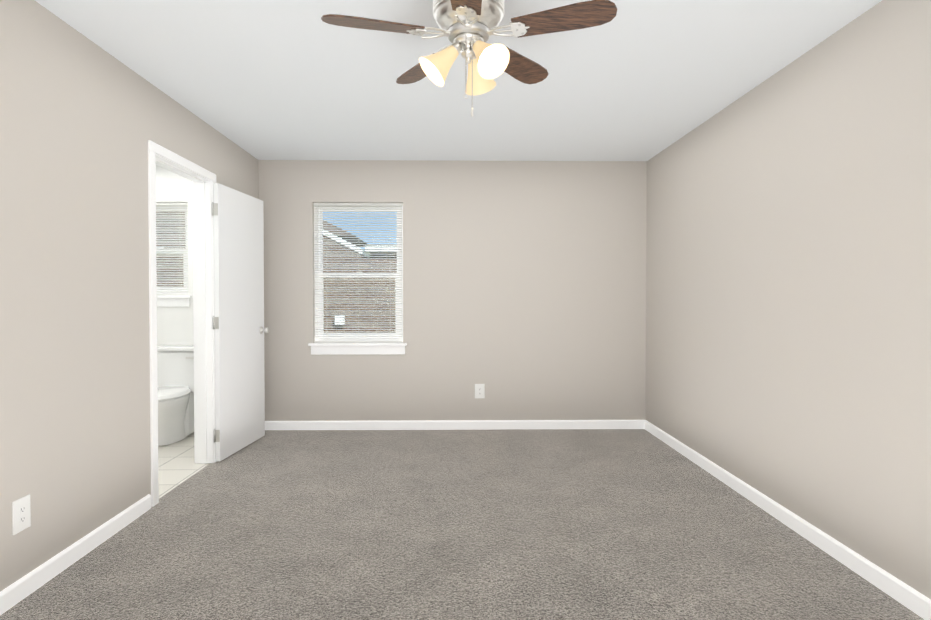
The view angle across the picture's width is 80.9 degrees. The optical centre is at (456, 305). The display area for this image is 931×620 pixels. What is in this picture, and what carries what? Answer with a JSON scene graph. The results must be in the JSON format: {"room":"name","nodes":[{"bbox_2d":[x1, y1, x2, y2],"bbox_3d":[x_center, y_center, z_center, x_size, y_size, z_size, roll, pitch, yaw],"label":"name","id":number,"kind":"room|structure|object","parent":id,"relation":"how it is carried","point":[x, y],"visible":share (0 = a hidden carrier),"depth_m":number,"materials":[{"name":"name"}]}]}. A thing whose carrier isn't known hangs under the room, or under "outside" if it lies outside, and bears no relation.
{"room":"empty bedroom","nodes":[
{"label":"empty bedroom","id":0,"kind":"room"},
{"bbox_2d":[0,0,258,591],"bbox_3d":[-1.806,-0.041,2.018,0.120,2.440,5.830,0,1,-1],"label":"wall","id":1,"kind":"structure","parent":0,"point":[83,119],"depth_m":2.50,"materials":[{"name":"grey paint"}]},
{"bbox_2d":[12,494,30,534],"bbox_3d":[-1.744,0.839,2.189,0.008,0.133,0.089,0,1,-1],"label":"electrical outlet","id":2,"kind":"object","parent":1,"relation":"attached to","point":[21,515],"visible":1,"depth_m":2.18,"materials":[{"name":"white plastic"}]},
{"bbox_2d":[0,494,150,614],"bbox_3d":[-1.740,1.137,2.092,0.013,0.082,5.697,0,1,-1],"label":"baseboard","id":3,"kind":"structure","parent":1,"relation":"attached to","point":[18,591],"depth_m":2.44,"materials":[{"name":"white paint"}]},
{"bbox_2d":[148,140,216,506],"bbox_3d":[-1.825,0.102,3.566,0.152,2.103,0.886,0,1,-1],"label":"door frame","id":4,"kind":"structure","parent":1,"relation":"in","point":[203,315],"depth_m":3.93,"materials":[{"name":"white paint"}]},
{"bbox_2d":[212,183,268,461],"bbox_3d":[-1.678,0.120,4.319,0.177,2.018,0.757,0,1,-1],"label":"door","id":5,"kind":"structure","parent":1,"relation":"in","point":[238,324],"depth_m":4.23,"materials":[{"name":"white paint"}]},
{"bbox_2d":[158,433,209,497],"bbox_3d":[-2.623,1.180,3.874,1.667,0.056,2.380,0,1,-1],"label":"floor","id":6,"kind":"structure","parent":0,"point":[177,465],"depth_m":3.95,"materials":[{"name":"beige tile"}]},
{"bbox_2d":[157,345,193,445],"bbox_3d":[-2.425,0.751,4.577,0.436,0.770,0.712,0,1,-1],"label":"toilet","id":7,"kind":"object","parent":6,"relation":"on","point":[175,371],"visible":0.58,"depth_m":4.72,"materials":[{"name":"white ceramic"}]},
{"bbox_2d":[156,160,646,420],"bbox_3d":[-0.810,-0.091,5.006,5.322,2.440,0.120,0,1,-1],"label":"wall","id":8,"kind":"structure","parent":0,"point":[524,290],"depth_m":4.96,"materials":[{"name":"grey paint"}]},
{"bbox_2d":[156,202,187,295],"bbox_3d":[-2.711,-0.512,4.975,0.580,0.844,0.112,0,1,-1],"label":"bathroom window","id":9,"kind":"structure","parent":8,"relation":"in","point":[172,251],"depth_m":4.95,"materials":[{"name":"white plastic"}]},
{"bbox_2d":[157,296,191,306],"bbox_3d":[-2.710,-0.040,4.936,0.640,0.100,0.097,0,1,-1],"label":"window sill","id":10,"kind":"structure","parent":8,"relation":"attached to","point":[173,301],"depth_m":4.91,"materials":[{"name":"white paint"}]},
{"bbox_2d":[308,342,406,354],"bbox_3d":[-0.892,0.392,4.964,0.886,0.105,0.102,0,1,-1],"label":"window sill","id":11,"kind":"structure","parent":8,"relation":"attached to","point":[377,348],"depth_m":4.94,"materials":[{"name":"white paint"}]},
{"bbox_2d":[314,203,402,342],"bbox_3d":[-0.893,-0.298,5.001,0.816,1.274,0.112,0,1,-1],"label":"window blind","id":12,"kind":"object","parent":8,"relation":"in","point":[321,336],"depth_m":4.98,"materials":[{"name":"white plastic"}]},
{"bbox_2d":[265,420,644,429],"bbox_3d":[-0.025,1.089,4.969,3.515,0.082,0.013,0,1,-1],"label":"baseboard","id":13,"kind":"structure","parent":8,"relation":"attached to","point":[454,424],"depth_m":4.96,"materials":[{"name":"white paint"}]},
{"bbox_2d":[475,384,484,397],"bbox_3d":[0.212,0.781,4.969,0.089,0.133,0.008,0,1,-1],"label":"electrical outlet","id":14,"kind":"object","parent":8,"relation":"attached to","point":[479,390],"visible":1,"depth_m":4.97,"materials":[{"name":"white plastic"}]},
{"bbox_2d":[35,0,881,160],"bbox_3d":[-0.773,-1.302,2.070,5.322,0.080,5.950,0,1,-1],"label":"ceiling","id":15,"kind":"structure","parent":0,"point":[639,80],"depth_m":2.98,"materials":[{"name":"white paint"}]},
{"bbox_2d":[321,0,616,116],"bbox_3d":[0.038,-0.993,2.104,1.071,0.540,1.047,0,1,-1],"label":"ceiling fan","id":16,"kind":"object","parent":15,"relation":"hanging from","point":[468,28],"visible":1,"depth_m":2.07,"materials":[{"name":"brown wood"}]},
{"bbox_2d":[0,429,923,619],"bbox_3d":[0.061,1.208,2.123,3.655,0.060,5.950,0,1,-1],"label":"floor carpet","id":17,"kind":"object","parent":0,"point":[572,524],"visible":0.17,"depth_m":2.68,"materials":[{"name":"grey carpet"}]},
{"bbox_2d":[645,0,930,598],"bbox_3d":[1.828,-0.043,2.124,0.120,2.440,5.950,0,1,-1],"label":"wall","id":18,"kind":"structure","parent":0,"point":[788,303],"depth_m":2.67,"materials":[{"name":"grey paint"}]},
{"bbox_2d":[644,420,930,619],"bbox_3d":[1.762,1.136,2.137,0.013,0.082,5.697,0,1,-1],"label":"baseboard","id":19,"kind":"structure","parent":18,"relation":"attached to","point":[907,596],"depth_m":2.65,"materials":[{"name":"white paint"}]},
{"label":"outside","id":20,"kind":"structure","parent":0,"visible":0},
{"bbox_3d":[-0.255,1.119,24.993,60.000,0.050,39.790,0,1,-1],"label":"lawn","id":21,"kind":"structure","parent":20,"visible":0},
{"bbox_2d":[156,212,396,332],"bbox_3d":[-3.070,-1.687,18.233,26.200,5.788,9.140,0,1,-1],"label":"neighbor house","id":22,"kind":"structure","parent":21,"relation":"on","point":[371,312],"depth_m":13.83,"materials":[{"name":"brown"}]},
{"bbox_2d":[323,222,366,245],"bbox_3d":[-9.355,-2.386,32.715,7.600,6.700,6.400,0,1,-1],"label":"roof","id":23,"kind":"structure","parent":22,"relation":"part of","point":[345,236],"depth_m":29.92,"materials":[{"name":"white"}]}
]}

